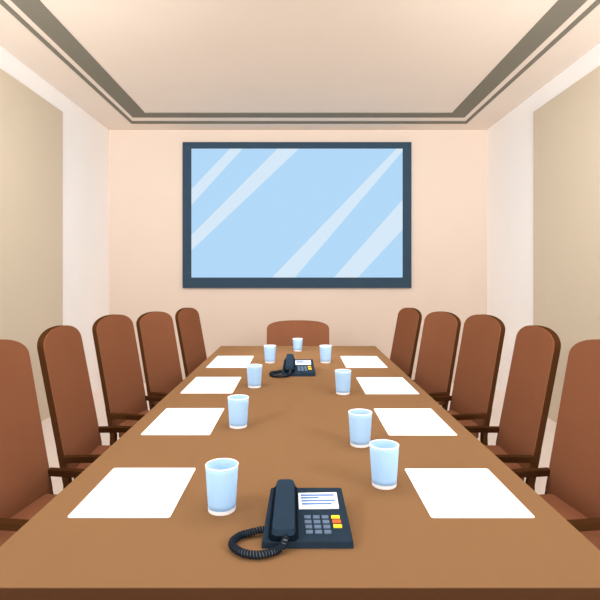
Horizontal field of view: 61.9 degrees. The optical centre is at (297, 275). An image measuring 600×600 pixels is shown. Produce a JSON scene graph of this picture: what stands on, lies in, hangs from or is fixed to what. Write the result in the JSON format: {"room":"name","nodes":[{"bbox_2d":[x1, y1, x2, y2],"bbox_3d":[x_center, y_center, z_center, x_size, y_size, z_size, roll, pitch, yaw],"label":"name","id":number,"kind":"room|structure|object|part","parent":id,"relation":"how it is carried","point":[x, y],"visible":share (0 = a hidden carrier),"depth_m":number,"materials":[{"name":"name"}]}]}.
{"room":"conference room","nodes":[
{"label":"conference room","id":0,"kind":"room"},
{"bbox_2d":[0,46,108,391],"bbox_3d":[-2.532,-0.255,2.520,0.120,3.310,8.040,0,0,0],"label":"wall","id":1,"kind":"structure","parent":0,"point":[85,139],"depth_m":5.79,"materials":[{"name":"beige paint"}]},
{"bbox_2d":[0,69,62,421],"bbox_3d":[-2.468,-0.159,1.869,0.008,3.118,6.737,0,0,0],"label":"wall panel","id":2,"kind":"object","parent":1,"relation":"attached to","point":[31,127],"depth_m":4.61,"materials":[{"name":"beige paint"}]},
{"bbox_2d":[109,130,486,382],"bbox_3d":[0.000,-0.255,6.600,5.184,3.310,0.120,0,0,0],"label":"wall","id":3,"kind":"structure","parent":0,"point":[449,167],"depth_m":6.54,"materials":[{"name":"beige paint"}]},
{"bbox_2d":[182,142,410,287],"bbox_3d":[-0.013,-0.792,6.515,2.972,1.895,0.050,0,0,0],"label":"wall screen","id":4,"kind":"object","parent":3,"relation":"attached to","point":[255,214],"visible":1,"depth_m":6.50,"materials":[{"name":"blue glass"}]},
{"bbox_2d":[41,383,556,494],"bbox_3d":[0.000,1.460,2.580,5.184,0.120,8.160,0,0,0],"label":"floor","id":5,"kind":"structure","parent":0,"point":[57,484],"depth_m":4.39,"materials":[{"name":"carpet"}]},
{"bbox_2d":[0,339,84,545],"bbox_3d":[-0.932,0.826,1.903,0.600,1.149,0.470,0,0,7],"label":"chair","id":6,"kind":"object","parent":5,"relation":"on","point":[26,487],"visible":0.28,"depth_m":2.00,"materials":[{"name":"brown leather"}]},
{"bbox_3d":[-0.943,0.839,1.683,0.366,0.029,0.030,0,0,7],"label":"armrest","id":7,"kind":"part","parent":6,"relation":"part of","materials":[{"name":"brown wood"}]},
{"bbox_3d":[-1.136,0.591,1.929,0.132,0.679,0.434,0,0,7],"label":"backrest","id":8,"kind":"part","parent":6,"relation":"part of","materials":[{"name":"brown leather"}]},
{"bbox_3d":[-0.857,0.950,1.894,0.448,0.100,0.334,0,0,7],"label":"seat","id":9,"kind":"part","parent":6,"relation":"part of","materials":[{"name":"brown leather"}]},
{"bbox_3d":[-0.888,0.839,2.119,0.366,0.029,0.030,0,0,7],"label":"armrest","id":10,"kind":"part","parent":6,"relation":"part of","materials":[{"name":"brown wood"}]},
{"bbox_2d":[37,325,131,488],"bbox_3d":[-0.918,0.826,2.516,0.600,1.149,0.470,0,0,-2],"label":"chair","id":11,"kind":"object","parent":5,"relation":"on","point":[76,429],"visible":0.38,"depth_m":2.44,"materials":[{"name":"brown leather"}]},
{"bbox_3d":[-1.140,0.591,2.507,0.157,0.679,0.434,0,0,-2],"label":"frame","id":12,"kind":"part","parent":11,"relation":"part of","materials":[{"name":"brown wood"}]},
{"bbox_3d":[-1.076,1.100,2.306,0.061,0.600,0.030,0,0,-2],"label":"leg","id":13,"kind":"part","parent":11,"relation":"part of","materials":[{"name":"brown wood"}]},
{"bbox_3d":[-1.123,0.591,2.508,0.132,0.679,0.434,0,0,-2],"label":"backrest","id":14,"kind":"part","parent":11,"relation":"part of","materials":[{"name":"brown leather"}]},
{"bbox_3d":[-0.892,0.839,2.297,0.366,0.029,0.030,0,0,-2],"label":"armrest","id":15,"kind":"part","parent":11,"relation":"part of","materials":[{"name":"brown wood"}]},
{"bbox_3d":[-0.842,0.950,2.519,0.448,0.100,0.334,0,0,-2],"label":"seat","id":16,"kind":"part","parent":11,"relation":"part of","materials":[{"name":"brown leather"}]},
{"bbox_3d":[-0.910,0.839,2.737,0.366,0.029,0.030,0,0,-2],"label":"armrest","id":17,"kind":"part","parent":11,"relation":"part of","materials":[{"name":"brown wood"}]},
{"bbox_2d":[92,314,164,444],"bbox_3d":[-0.927,0.826,3.188,0.600,1.149,0.470,0,0,10],"label":"chair","id":18,"kind":"object","parent":5,"relation":"on","point":[125,398],"visible":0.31,"depth_m":3.17,"materials":[{"name":"brown leather"}]},
{"bbox_3d":[-1.145,0.591,3.228,0.157,0.679,0.434,0,0,10],"label":"frame","id":19,"kind":"part","parent":18,"relation":"part of","materials":[{"name":"brown wood"}]},
{"bbox_3d":[-1.127,1.100,3.018,0.061,0.600,0.030,0,0,10],"label":"leg","id":20,"kind":"part","parent":18,"relation":"part of","materials":[{"name":"brown wood"}]},
{"bbox_3d":[-1.128,0.591,3.225,0.132,0.679,0.434,0,0,10],"label":"backrest","id":21,"kind":"part","parent":18,"relation":"part of","materials":[{"name":"brown leather"}]},
{"bbox_3d":[-0.950,0.839,2.969,0.366,0.029,0.030,0,0,10],"label":"armrest","id":22,"kind":"part","parent":18,"relation":"part of","materials":[{"name":"brown wood"}]},
{"bbox_3d":[-0.852,0.950,3.175,0.448,0.100,0.334,0,0,10],"label":"seat","id":23,"kind":"part","parent":18,"relation":"part of","materials":[{"name":"brown leather"}]},
{"bbox_3d":[-0.870,0.839,3.401,0.366,0.029,0.030,0,0,10],"label":"armrest","id":24,"kind":"part","parent":18,"relation":"part of","materials":[{"name":"brown wood"}]},
{"bbox_2d":[136,311,182,409],"bbox_3d":[-0.839,0.837,3.754,0.600,1.126,0.470,0,0,18],"label":"chair","id":25,"kind":"object","parent":5,"relation":"on","point":[155,329],"visible":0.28,"depth_m":3.77,"materials":[{"name":"brown leather"}]},
{"bbox_3d":[-1.050,0.607,3.822,0.157,0.665,0.434,0,0,18],"label":"frame","id":26,"kind":"part","parent":25,"relation":"part of","materials":[{"name":"brown wood"}]},
{"bbox_3d":[-1.060,1.106,3.611,0.061,0.588,0.030,0,0,18],"label":"leg","id":27,"kind":"part","parent":25,"relation":"part of","materials":[{"name":"brown wood"}]},
{"bbox_3d":[-0.890,0.850,3.539,0.366,0.028,0.030,0,0,18],"label":"armrest","id":28,"kind":"part","parent":25,"relation":"part of","materials":[{"name":"brown wood"}]},
{"bbox_2d":[175,308,206,376],"bbox_3d":[-0.736,0.844,4.465,0.600,1.112,0.470,0,0,12],"label":"chair","id":29,"kind":"object","parent":5,"relation":"on","point":[188,323],"visible":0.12,"depth_m":4.45,"materials":[{"name":"brown leather"}]},
{"bbox_3d":[-0.952,0.616,4.512,0.157,0.657,0.434,0,0,12],"label":"frame","id":30,"kind":"part","parent":29,"relation":"part of","materials":[{"name":"brown wood"}]},
{"bbox_2d":[267,320,328,345],"bbox_3d":[0.000,0.922,4.739,0.656,0.956,0.538,0,0,0],"label":"chair","id":31,"kind":"object","parent":5,"relation":"on","point":[280,333],"visible":0.16,"depth_m":4.96,"materials":[{"name":"brown leather"}]},
{"bbox_2d":[0,346,599,599],"bbox_3d":[0.000,1.025,2.845,1.430,0.750,3.600,0,0,0],"label":"conference table","id":32,"kind":"object","parent":5,"relation":"on","point":[297,430],"visible":0.73,"depth_m":1.30,"materials":[{"name":"brown wood"}]},
{"bbox_2d":[68,468,195,517],"bbox_3d":[-0.483,0.649,1.516,0.277,0.002,0.346,0,0,0],"label":"paper sheet","id":33,"kind":"object","parent":32,"relation":"on","point":[124,492],"visible":1,"depth_m":1.48,"materials":[{"name":"white paper"}]},
{"bbox_2d":[141,408,223,434],"bbox_3d":[-0.502,0.649,2.247,0.284,0.002,0.410,0,0,0],"label":"paper sheet","id":34,"kind":"object","parent":32,"relation":"on","point":[172,421],"visible":1,"depth_m":2.21,"materials":[{"name":"white paper"}]},
{"bbox_2d":[181,377,240,392],"bbox_3d":[-0.508,0.649,2.989,0.290,0.002,0.446,0,0,0],"label":"paper sheet","id":35,"kind":"object","parent":32,"relation":"on","point":[199,384],"visible":1,"depth_m":2.96,"materials":[{"name":"white paper"}]},
{"bbox_2d":[205,458,238,515],"bbox_3d":[-0.211,0.586,1.390,0.093,0.128,0.093,0,0,0],"label":"drinking glass","id":36,"kind":"object","parent":32,"relation":"on","point":[221,473],"visible":1,"depth_m":1.36,"materials":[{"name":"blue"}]},
{"bbox_2d":[206,356,253,367],"bbox_3d":[-0.505,0.649,3.797,0.294,0.002,0.516,0,0,0],"label":"paper sheet","id":37,"kind":"object","parent":32,"relation":"on","point":[219,361],"visible":0.87,"depth_m":3.75,"materials":[{"name":"white paper"}]},
{"bbox_2d":[227,394,248,428],"bbox_3d":[-0.258,0.586,2.160,0.093,0.128,0.093,0,0,0],"label":"drinking glass","id":38,"kind":"object","parent":32,"relation":"on","point":[237,404],"visible":1,"depth_m":2.13,"materials":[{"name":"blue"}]},
{"bbox_2d":[247,364,261,387],"bbox_3d":[-0.255,0.586,2.930,0.093,0.128,0.093,0,0,0],"label":"drinking glass","id":39,"kind":"object","parent":32,"relation":"on","point":[254,371],"visible":1,"depth_m":2.90,"materials":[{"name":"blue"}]},
{"bbox_2d":[264,345,275,362],"bbox_3d":[-0.211,0.586,3.757,0.093,0.128,0.093,0,0,0],"label":"drinking glass","id":40,"kind":"object","parent":32,"relation":"on","point":[269,350],"visible":1,"depth_m":3.72,"materials":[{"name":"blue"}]},
{"bbox_2d":[228,479,353,558],"bbox_3d":[-0.017,0.611,1.280,0.300,0.078,0.284,0,0,0],"label":"desk telephone","id":41,"kind":"object","parent":32,"relation":"on","point":[296,518],"visible":1,"depth_m":1.25,"materials":[{"name":"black plastic"}]},
{"bbox_3d":[-0.100,0.629,1.197,0.122,0.042,0.127,0,0,-38],"label":"coiled cord","id":42,"kind":"part","parent":41,"relation":"part of","materials":[{"name":"grey plastic"}]},
{"bbox_2d":[269,354,314,377],"bbox_3d":[-0.037,0.595,3.334,0.300,0.110,0.318,0,0,0],"label":"desk telephone","id":43,"kind":"object","parent":32,"relation":"on","point":[292,366],"visible":1,"depth_m":3.28,"materials":[{"name":"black plastic"}]},
{"bbox_3d":[-0.120,0.621,3.241,0.128,0.059,0.136,0,0,-35],"label":"coiled cord","id":44,"kind":"part","parent":43,"relation":"part of","materials":[{"name":"grey plastic"}]},
{"bbox_2d":[293,338,302,350],"bbox_3d":[-0.003,0.596,4.340,0.090,0.107,0.090,0,0,0],"label":"drinking glass","id":45,"kind":"object","parent":32,"relation":"on","point":[297,342],"visible":1,"depth_m":4.31,"materials":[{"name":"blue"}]},
{"bbox_2d":[319,345,331,362],"bbox_3d":[0.207,0.586,3.757,0.093,0.128,0.093,0,0,0],"label":"drinking glass","id":46,"kind":"object","parent":32,"relation":"on","point":[325,350],"visible":1,"depth_m":3.72,"materials":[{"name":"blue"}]},
{"bbox_2d":[335,369,350,394],"bbox_3d":[0.249,0.586,2.766,0.093,0.128,0.093,0,0,0],"label":"drinking glass","id":47,"kind":"object","parent":32,"relation":"on","point":[342,376],"visible":1,"depth_m":2.73,"materials":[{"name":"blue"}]},
{"bbox_2d":[348,409,371,447],"bbox_3d":[0.239,0.586,1.925,0.093,0.128,0.093,0,0,0],"label":"drinking glass","id":48,"kind":"object","parent":32,"relation":"on","point":[360,420],"visible":0.99,"depth_m":1.89,"materials":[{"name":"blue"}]},
{"bbox_2d":[340,356,387,367],"bbox_3d":[0.489,0.649,3.792,0.294,0.002,0.505,0,0,0],"label":"paper sheet","id":49,"kind":"object","parent":32,"relation":"on","point":[349,361],"visible":1,"depth_m":3.75,"materials":[{"name":"white paper"}]},
{"bbox_2d":[369,439,398,489],"bbox_3d":[0.268,0.586,1.555,0.093,0.128,0.093,0,0,0],"label":"drinking glass","id":50,"kind":"object","parent":32,"relation":"on","point":[384,453],"visible":1,"depth_m":1.52,"materials":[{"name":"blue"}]},
{"bbox_2d":[356,377,418,393],"bbox_3d":[0.520,0.649,2.975,0.297,0.002,0.452,0,0,0],"label":"paper sheet","id":51,"kind":"object","parent":32,"relation":"on","point":[370,385],"visible":1,"depth_m":2.96,"materials":[{"name":"white paper"}]},
{"bbox_2d":[374,408,456,435],"bbox_3d":[0.510,0.649,2.241,0.281,0.002,0.411,0,0,0],"label":"paper sheet","id":52,"kind":"object","parent":32,"relation":"on","point":[396,421],"visible":1,"depth_m":2.21,"materials":[{"name":"white paper"}]},
{"bbox_2d":[405,468,534,517],"bbox_3d":[0.498,0.649,1.513,0.280,0.002,0.342,0,0,0],"label":"paper sheet","id":53,"kind":"object","parent":32,"relation":"on","point":[444,492],"visible":1,"depth_m":1.48,"materials":[{"name":"white paper"}]},
{"bbox_2d":[390,308,421,377],"bbox_3d":[0.745,0.844,4.465,0.600,1.112,0.470,0,0,-12],"label":"chair","id":54,"kind":"object","parent":5,"relation":"on","point":[406,335],"visible":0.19,"depth_m":4.45,"materials":[{"name":"brown leather"}]},
{"bbox_3d":[0.961,0.616,4.512,0.157,0.657,0.434,0,0,-12],"label":"frame","id":55,"kind":"part","parent":54,"relation":"part of","materials":[{"name":"brown wood"}]},
{"bbox_2d":[413,311,460,409],"bbox_3d":[0.848,0.837,3.754,0.600,1.126,0.470,0,0,-18],"label":"chair","id":56,"kind":"object","parent":5,"relation":"on","point":[441,329],"visible":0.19,"depth_m":3.77,"materials":[{"name":"brown leather"}]},
{"bbox_3d":[0.899,0.850,3.539,0.366,0.028,0.030,0,0,-18],"label":"armrest","id":57,"kind":"part","parent":56,"relation":"part of","materials":[{"name":"brown wood"}]},
{"bbox_3d":[1.069,1.106,3.611,0.061,0.588,0.030,0,0,-18],"label":"leg","id":58,"kind":"part","parent":56,"relation":"part of","materials":[{"name":"brown wood"}]},
{"bbox_3d":[1.059,0.607,3.822,0.157,0.665,0.434,0,0,-18],"label":"frame","id":59,"kind":"part","parent":56,"relation":"part of","materials":[{"name":"brown wood"}]},
{"bbox_2d":[431,314,504,444],"bbox_3d":[0.936,0.826,3.188,0.600,1.149,0.470,0,0,-10],"label":"chair","id":60,"kind":"object","parent":5,"relation":"on","point":[482,339],"visible":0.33,"depth_m":3.17,"materials":[{"name":"brown leather"}]},
{"bbox_3d":[0.879,0.839,3.401,0.366,0.029,0.030,0,0,-10],"label":"armrest","id":61,"kind":"part","parent":60,"relation":"part of","materials":[{"name":"brown wood"}]},
{"bbox_3d":[0.861,0.950,3.175,0.448,0.100,0.334,0,0,-10],"label":"seat","id":62,"kind":"part","parent":60,"relation":"part of","materials":[{"name":"brown leather"}]},
{"bbox_3d":[0.959,0.839,2.969,0.366,0.029,0.030,0,0,-10],"label":"armrest","id":63,"kind":"part","parent":60,"relation":"part of","materials":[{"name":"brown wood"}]},
{"bbox_3d":[1.137,0.591,3.225,0.132,0.679,0.434,0,0,-10],"label":"backrest","id":64,"kind":"part","parent":60,"relation":"part of","materials":[{"name":"brown leather"}]},
{"bbox_3d":[1.136,1.100,3.018,0.061,0.600,0.030,0,0,-10],"label":"leg","id":65,"kind":"part","parent":60,"relation":"part of","materials":[{"name":"brown wood"}]},
{"bbox_3d":[1.154,0.591,3.228,0.157,0.679,0.434,0,0,-10],"label":"frame","id":66,"kind":"part","parent":60,"relation":"part of","materials":[{"name":"brown wood"}]},
{"bbox_2d":[464,325,560,490],"bbox_3d":[0.927,0.826,2.516,0.600,1.149,0.470,0,0,2],"label":"chair","id":67,"kind":"object","parent":5,"relation":"on","point":[521,428],"visible":0.45,"depth_m":2.44,"materials":[{"name":"brown leather"}]},
{"bbox_3d":[0.919,0.839,2.737,0.366,0.029,0.030,0,0,2],"label":"armrest","id":68,"kind":"part","parent":67,"relation":"part of","materials":[{"name":"brown wood"}]},
{"bbox_3d":[0.851,0.950,2.519,0.448,0.100,0.334,0,0,2],"label":"seat","id":69,"kind":"part","parent":67,"relation":"part of","materials":[{"name":"brown leather"}]},
{"bbox_3d":[0.901,0.839,2.297,0.366,0.029,0.030,0,0,2],"label":"armrest","id":70,"kind":"part","parent":67,"relation":"part of","materials":[{"name":"brown wood"}]},
{"bbox_3d":[1.132,0.591,2.508,0.132,0.679,0.434,0,0,2],"label":"backrest","id":71,"kind":"part","parent":67,"relation":"part of","materials":[{"name":"brown leather"}]},
{"bbox_3d":[1.085,1.100,2.306,0.061,0.600,0.030,0,0,2],"label":"leg","id":72,"kind":"part","parent":67,"relation":"part of","materials":[{"name":"brown wood"}]},
{"bbox_3d":[1.149,0.591,2.507,0.157,0.679,0.434,0,0,2],"label":"frame","id":73,"kind":"part","parent":67,"relation":"part of","materials":[{"name":"brown wood"}]},
{"bbox_2d":[511,339,599,549],"bbox_3d":[0.941,0.826,1.903,0.600,1.149,0.470,0,0,-7],"label":"chair","id":74,"kind":"object","parent":5,"relation":"on","point":[572,488],"visible":0.33,"depth_m":2.00,"materials":[{"name":"brown leather"}]},
{"bbox_3d":[0.897,0.839,2.119,0.366,0.029,0.030,0,0,-7],"label":"armrest","id":75,"kind":"part","parent":74,"relation":"part of","materials":[{"name":"brown wood"}]},
{"bbox_3d":[0.866,0.950,1.894,0.448,0.100,0.334,0,0,-7],"label":"seat","id":76,"kind":"part","parent":74,"relation":"part of","materials":[{"name":"brown leather"}]},
{"bbox_3d":[1.145,0.591,1.929,0.132,0.679,0.434,0,0,-7],"label":"backrest","id":77,"kind":"part","parent":74,"relation":"part of","materials":[{"name":"brown leather"}]},
{"bbox_3d":[0.952,0.839,1.683,0.366,0.029,0.030,0,0,-7],"label":"armrest","id":78,"kind":"part","parent":74,"relation":"part of","materials":[{"name":"brown wood"}]},
{"bbox_2d":[0,0,599,129],"bbox_3d":[0.000,-1.970,2.580,5.184,0.120,8.160,0,0,0],"label":"ceiling","id":79,"kind":"structure","parent":0,"point":[166,55],"depth_m":4.35,"materials":[{"name":"paint"}]},
{"bbox_2d":[0,0,599,123],"bbox_3d":[0.007,-1.907,3.155,3.985,0.006,5.710,0,0,0],"label":"trim","id":80,"kind":"structure","parent":79,"relation":"attached to","point":[35,10],"depth_m":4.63,"materials":[{"name":"grey paint"}]},
{"bbox_2d":[487,43,599,392],"bbox_3d":[2.532,-0.255,2.520,0.120,3.310,8.040,0,0,0],"label":"wall","id":81,"kind":"structure","parent":0,"point":[510,139],"depth_m":5.74,"materials":[{"name":"beige paint"}]},
{"bbox_2d":[533,66,599,422],"bbox_3d":[2.468,-0.159,1.869,0.008,3.118,6.737,0,0,0],"label":"wall panel","id":82,"kind":"object","parent":81,"relation":"attached to","point":[566,129],"depth_m":4.59,"materials":[{"name":"beige paint"}]}
]}

